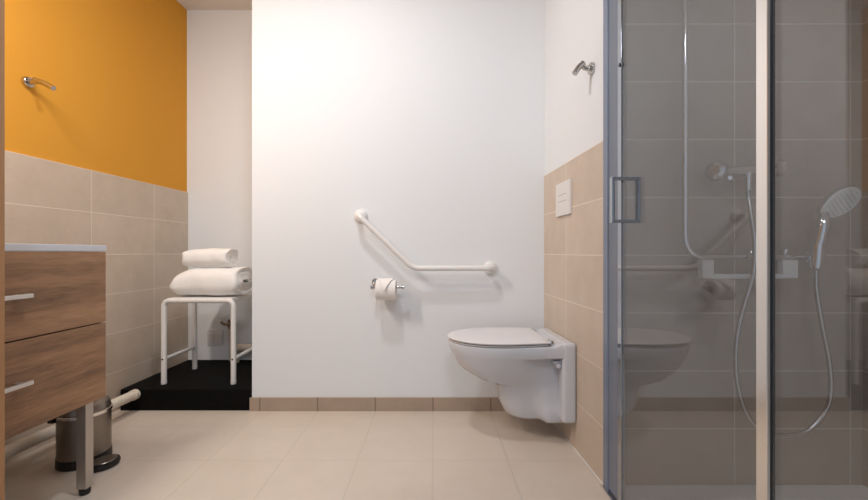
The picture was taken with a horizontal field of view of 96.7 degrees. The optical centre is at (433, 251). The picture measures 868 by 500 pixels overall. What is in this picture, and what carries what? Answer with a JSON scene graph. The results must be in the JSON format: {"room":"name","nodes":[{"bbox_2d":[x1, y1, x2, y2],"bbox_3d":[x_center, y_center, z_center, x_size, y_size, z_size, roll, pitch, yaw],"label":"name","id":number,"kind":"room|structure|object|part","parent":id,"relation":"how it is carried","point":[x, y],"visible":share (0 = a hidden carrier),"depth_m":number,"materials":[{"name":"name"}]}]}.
{"room":"bathroom","nodes":[
{"label":"bathroom","id":0,"kind":"room"},
{"bbox_2d":[5,0,187,463],"bbox_3d":[-1.725,-0.384,0.872,0.131,2.390,3.542,0,0,2],"label":"wall","id":1,"kind":"structure","parent":0,"point":[100,157],"depth_m":1.96,"materials":[{"name":"orange paint"}]},
{"bbox_2d":[22,76,55,90],"bbox_3d":[-1.595,-0.682,1.559,0.105,0.051,0.045,0,0,0],"label":"coat hook","id":2,"kind":"object","parent":1,"relation":"attached to","point":[27,81],"visible":1,"depth_m":1.56,"materials":[{"name":"silver metal"}]},
{"bbox_2d":[5,389,140,459],"bbox_3d":[-1.583,0.720,1.237,0.129,0.062,1.472,0,0,2],"label":"drain pipe","id":3,"kind":"object","parent":1,"relation":"attached to","point":[18,446],"visible":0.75,"depth_m":1.49,"materials":[{"name":"white plastic"}]},
{"bbox_2d":[177,0,251,9],"bbox_3d":[-0.075,-1.629,0.870,3.650,0.100,3.540,0,0,0],"label":"ceiling","id":4,"kind":"structure","parent":0,"point":[187,4],"depth_m":2.46,"materials":[{"name":"paint"}]},
{"bbox_2d":[187,10,251,359],"bbox_3d":[-1.276,-0.384,2.580,0.949,2.390,0.120,0,0,0],"label":"wall","id":5,"kind":"structure","parent":0,"point":[219,42],"depth_m":2.52,"materials":[{"name":"white paint"}]},
{"bbox_2d":[207,330,222,344],"bbox_3d":[-1.426,0.556,2.514,0.104,0.100,0.012,0,0,0],"label":"socket plate","id":6,"kind":"object","parent":5,"relation":"attached to","point":[214,337],"visible":1,"depth_m":2.51,"materials":[{"name":"white plastic"}]},
{"bbox_2d":[5,409,608,499],"bbox_3d":[-0.075,0.871,0.870,3.650,0.120,3.540,0,0,0],"label":"floor","id":7,"kind":"structure","parent":0,"point":[164,454],"depth_m":1.49,"materials":[{"name":"beige tile"}]},
{"bbox_2d":[0,0,4,499],"bbox_3d":[-1.020,-0.243,0.490,0.040,2.092,0.820,0,0,0],"label":"door","id":8,"kind":"structure","parent":7,"relation":"on","point":[2,2],"depth_m":0.90,"materials":[{"name":"brown wood"}]},
{"bbox_2d":[5,252,105,495],"bbox_3d":[-1.381,0.405,0.957,0.518,0.812,0.793,0,0,0],"label":"vanity cabinet","id":9,"kind":"object","parent":7,"relation":"on","point":[55,302],"visible":1,"depth_m":1.18,"materials":[{"name":"brown wood"}]},
{"bbox_3d":[-1.136,0.122,0.950,0.028,0.012,0.266,0,0,0],"label":"handle","id":10,"kind":"part","parent":9,"relation":"part of","materials":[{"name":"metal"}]},
{"bbox_3d":[-1.136,0.365,0.950,0.028,0.012,0.266,0,0,0],"label":"handle","id":11,"kind":"part","parent":9,"relation":"part of","materials":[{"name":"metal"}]},
{"bbox_3d":[-1.160,0.121,0.958,0.020,0.242,0.791,0,0,0],"label":"drawer","id":12,"kind":"part","parent":9,"relation":"part of","materials":[{"name":"brown wood"}]},
{"bbox_3d":[-1.160,0.376,0.958,0.020,0.258,0.791,0,0,0],"label":"drawer","id":13,"kind":"part","parent":9,"relation":"part of","materials":[{"name":"brown wood"}]},
{"bbox_2d":[5,243,106,250],"bbox_3d":[-1.388,-0.013,0.956,0.480,0.021,0.799,0,0,0],"label":"washbasin","id":14,"kind":"object","parent":9,"relation":"in","point":[8,246],"visible":1,"depth_m":1.16,"materials":[{"name":"white ceramic"}]},
{"bbox_3d":[-1.172,0.647,1.296,0.032,0.284,0.030,0,0,0],"label":"leg","id":15,"kind":"part","parent":9,"relation":"part of","materials":[{"name":"metal"}]},
{"bbox_2d":[47,395,120,471],"bbox_3d":[-1.325,0.689,1.500,0.242,0.245,0.177,0,0,0],"label":"pedal bin","id":16,"kind":"object","parent":7,"relation":"on","point":[103,458],"visible":0.62,"depth_m":1.44,"materials":[{"name":"metal"}]},
{"bbox_3d":[-1.362,0.590,1.505,0.160,0.048,0.160,0,0,0],"label":"lid","id":17,"kind":"part","parent":16,"relation":"part of","materials":[{"name":"metal"}]},
{"bbox_2d":[120,360,251,409],"bbox_3d":[-1.268,0.757,2.246,0.671,0.108,0.546,0,0,0],"label":"platform","id":18,"kind":"object","parent":7,"relation":"on","point":[208,386],"visible":0.72,"depth_m":1.99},
{"bbox_2d":[161,293,251,384],"bbox_3d":[-1.253,0.474,2.188,0.398,0.458,0.293,0,0,0],"label":"stool","id":19,"kind":"object","parent":18,"relation":"on","point":[194,299],"visible":0.7,"depth_m":2.05,"materials":[{"name":"white metal"}]},
{"bbox_3d":[-1.438,0.510,2.056,0.027,0.362,0.027,0,0,0],"label":"leg","id":20,"kind":"part","parent":19,"relation":"part of","materials":[{"name":"white metal"}]},
{"bbox_3d":[-1.438,0.510,2.320,0.027,0.362,0.027,0,0,0],"label":"leg","id":21,"kind":"part","parent":19,"relation":"part of","materials":[{"name":"white metal"}]},
{"bbox_3d":[-1.253,0.287,2.056,0.397,0.084,0.027,0,0,0],"label":"seat rail","id":22,"kind":"part","parent":19,"relation":"part of","materials":[{"name":"white metal"}]},
{"bbox_2d":[169,267,251,295],"bbox_3d":[-1.237,0.164,2.175,0.362,0.159,0.230,0,0,0],"label":"towel","id":23,"kind":"object","parent":19,"relation":"on","point":[217,281],"visible":0.99,"depth_m":2.07,"materials":[{"name":"fabric"}]},
{"bbox_2d":[182,248,237,266],"bbox_3d":[-1.248,0.030,2.160,0.259,0.102,0.142,0,0,0],"label":"towel","id":24,"kind":"object","parent":23,"relation":"on","point":[211,256],"visible":1,"depth_m":2.10,"materials":[{"name":"fabric"}]},
{"bbox_3d":[-1.253,0.258,2.188,0.346,0.026,0.256,0,0,0],"label":"seat","id":25,"kind":"part","parent":19,"relation":"part of","materials":[{"name":"white plastic"}]},
{"bbox_3d":[-1.068,0.510,2.056,0.027,0.362,0.027,0,0,0],"label":"leg","id":26,"kind":"part","parent":19,"relation":"part of","materials":[{"name":"white metal"}]},
{"bbox_2d":[220,319,230,360],"bbox_3d":[-1.317,0.570,2.486,0.097,0.265,0.059,0,0,0],"label":"supply pipe","id":27,"kind":"object","parent":18,"relation":"on","point":[228,324],"visible":0.63,"depth_m":2.49,"materials":[{"name":"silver metal"}]},
{"bbox_3d":[-1.317,0.454,2.476,0.097,0.034,0.040,0,0,0],"label":"valve lever","id":28,"kind":"part","parent":27,"relation":"part of","materials":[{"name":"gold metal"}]},
{"bbox_2d":[230,344,251,362],"bbox_3d":[-1.115,0.643,2.460,0.358,0.117,0.052,0,0,0],"label":"pipe","id":29,"kind":"object","parent":18,"relation":"on","point":[239,347],"visible":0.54,"depth_m":2.44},
{"bbox_2d":[600,0,774,499],"bbox_3d":[0.589,-0.232,0.751,0.092,2.085,1.164,0,0,0],"label":"shower door frame","id":30,"kind":"structure","parent":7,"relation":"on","point":[613,486],"depth_m":1.21,"materials":[{"name":"grey metal"}]},
{"bbox_3d":[0.589,-0.160,1.186,0.092,0.141,0.016,0,0,0],"label":"handle","id":31,"kind":"part","parent":30,"relation":"part of","materials":[{"name":"silver metal"}]},
{"bbox_3d":[0.586,-0.219,0.684,0.012,2.040,0.024,0,0,0],"label":"post","id":32,"kind":"part","parent":30,"relation":"part of","materials":[{"name":"metal"}]},
{"bbox_2d":[625,485,867,499],"bbox_3d":[1.044,0.808,0.227,0.876,0.006,2.214,0,0,0],"label":"shower tray","id":33,"kind":"object","parent":7,"relation":"on","point":[632,492],"visible":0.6,"depth_m":1.29,"materials":[{"name":"white ceramic"}]},
{"bbox_2d":[252,0,544,396],"bbox_3d":[-0.105,-0.384,2.040,1.651,2.390,0.130,0,0,0],"label":"wall","id":34,"kind":"structure","parent":0,"point":[426,118],"depth_m":1.98,"materials":[{"name":"white paint"}]},
{"bbox_2d":[250,397,504,410],"bbox_3d":[-0.189,0.777,1.970,1.502,0.068,0.009,0,0,0],"label":"baseboard","id":35,"kind":"structure","parent":34,"relation":"attached to","point":[256,403],"depth_m":1.97,"materials":[{"name":"tile"}]},
{"bbox_2d":[370,278,403,288],"bbox_3d":[-0.231,0.159,1.934,0.170,0.050,0.082,0,0,0],"label":"toilet paper holder","id":36,"kind":"object","parent":34,"relation":"attached to","point":[372,286],"visible":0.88,"depth_m":1.90,"materials":[{"name":"silver metal"}]},
{"bbox_2d":[375,278,396,299],"bbox_3d":[-0.234,0.184,1.897,0.097,0.107,0.114,0,0,0],"label":"toilet paper roll","id":37,"kind":"object","parent":36,"relation":"on","point":[385,288],"visible":0.97,"depth_m":1.86,"materials":[{"name":"white paper"}]},
{"bbox_2d":[354,209,496,274],"bbox_3d":[-0.044,-0.051,1.929,0.730,0.332,0.091,0,0,0],"label":"grab bar","id":38,"kind":"object","parent":34,"relation":"attached to","point":[360,216],"visible":1,"depth_m":1.89,"materials":[{"name":"white metal"}]},
{"bbox_2d":[544,0,602,482],"bbox_3d":[0.636,-0.384,1.658,0.120,2.390,0.640,0,0,-2],"label":"wall","id":39,"kind":"structure","parent":0,"point":[573,243],"depth_m":1.56,"materials":[{"name":"white paint"}]},
{"bbox_2d":[448,327,575,422],"bbox_3d":[0.317,0.539,1.719,0.513,0.355,0.337,0,0,-2],"label":"toilet","id":40,"kind":"object","parent":39,"relation":"attached to","point":[532,371],"visible":1,"depth_m":1.60,"materials":[{"name":"white ceramic"}]},
{"bbox_3d":[0.264,0.383,1.717,0.398,0.007,0.327,0,0,-2],"label":"seat","id":41,"kind":"part","parent":40,"relation":"part of","materials":[{"name":"white plastic"}]},
{"bbox_3d":[0.267,0.370,1.717,0.413,0.015,0.337,0,0,-2],"label":"lid","id":42,"kind":"part","parent":40,"relation":"part of","materials":[{"name":"white plastic"}]},
{"bbox_2d":[556,179,571,216],"bbox_3d":[0.569,-0.234,1.700,0.011,0.147,0.166,0,0,-2],"label":"flush plate","id":43,"kind":"object","parent":39,"relation":"attached to","point":[564,189],"visible":1,"depth_m":1.67,"materials":[{"name":"white plastic"}]},
{"bbox_2d":[554,423,602,483],"bbox_3d":[0.575,0.809,1.655,0.004,0.004,0.641,0,0,-2],"label":"trim","id":44,"kind":"structure","parent":39,"relation":"attached to","point":[600,481],"depth_m":1.52,"materials":[{"name":"white plastic"}]},
{"bbox_2d":[572,61,594,75],"bbox_3d":[0.551,-0.683,1.435,0.077,0.053,0.044,0,0,0],"label":"coat hook","id":45,"kind":"object","parent":39,"relation":"attached to","point":[590,68],"visible":1,"depth_m":1.43,"materials":[{"name":"silver metal"}]},
{"bbox_2d":[625,0,862,484],"bbox_3d":[1.093,-0.384,1.385,0.979,2.390,0.100,0,0,0],"label":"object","id":46,"kind":"structure","parent":0,"point":[686,423],"depth_m":1.33,"materials":[{"name":"glass"}]},
{"bbox_2d":[704,159,786,190],"bbox_3d":[1.035,-0.254,1.288,0.272,0.100,0.095,0,0,0],"label":"shower mixer","id":47,"kind":"object","parent":46,"relation":"attached to","point":[716,170],"visible":0.75,"depth_m":1.26,"materials":[{"name":"silver metal"}]},
{"bbox_3d":[0.928,-0.266,1.271,0.047,0.067,0.066,0,0,-43],"label":"control knob","id":48,"kind":"part","parent":47,"relation":"part of","materials":[{"name":"silver metal"}]},
{"bbox_2d":[743,172,752,190],"bbox_3d":[1.037,-0.237,1.275,0.025,0.066,0.025,0,0,0],"label":"outlet","id":49,"kind":"object","parent":47,"relation":"attached to","point":[747,176],"depth_m":1.27,"materials":[{"name":"silver metal"}]},
{"bbox_3d":[1.126,-0.276,1.275,0.040,0.057,0.060,0,0,0],"label":"control knob","id":50,"kind":"part","parent":47,"relation":"part of","materials":[{"name":"silver metal"}]},
{"bbox_2d":[682,0,826,263],"bbox_3d":[1.060,-0.596,1.298,0.513,1.274,0.073,0,0,0],"label":"shower rail","id":51,"kind":"object","parent":46,"relation":"attached to","point":[685,238],"visible":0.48,"depth_m":1.26,"materials":[{"name":"silver metal"}]},
{"bbox_2d":[698,260,797,278],"bbox_3d":[1.034,0.057,1.273,0.313,0.061,0.024,0,0,0],"label":"shower shelf","id":52,"kind":"object","parent":51,"relation":"hanging from","point":[785,268],"visible":1,"depth_m":1.26,"materials":[{"name":"white plastic"}]},
{"bbox_2d":[733,191,833,437],"bbox_3d":[1.122,0.198,1.253,0.311,0.801,0.048,0,0,3],"label":"shower hose","id":53,"kind":"object","parent":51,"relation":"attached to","point":[830,394],"visible":0.9,"depth_m":1.24,"materials":[{"name":"metal"}]},
{"bbox_3d":[1.158,-0.002,1.273,0.022,0.020,0.022,0,0,0],"label":"knob","id":54,"kind":"part","parent":51,"relation":"part of","materials":[{"name":"silver metal"}]},
{"bbox_2d":[803,185,861,268],"bbox_3d":[1.271,-0.079,1.230,0.140,0.262,0.063,0,0,11],"label":"shower","id":55,"kind":"object","parent":51,"relation":"attached to","point":[839,201],"visible":1,"depth_m":1.22,"materials":[{"name":"silver metal"}]},
{"bbox_3d":[1.219,0.015,1.247,0.024,0.028,0.036,0,0,0],"label":"holder arm","id":56,"kind":"part","parent":55,"relation":"part of","materials":[{"name":"silver metal"}]},
{"bbox_3d":[1.240,-0.046,1.235,0.074,0.197,0.041,0,0,-27],"label":"handle","id":57,"kind":"part","parent":55,"relation":"part of","materials":[{"name":"silver metal"}]},
{"bbox_2d":[863,0,867,486],"bbox_3d":[1.533,-0.384,0.217,0.100,2.390,2.235,0,0,0],"label":"wall","id":58,"kind":"structure","parent":0,"point":[865,2],"depth_m":1.33,"materials":[{"name":"beige tile"}]}
]}

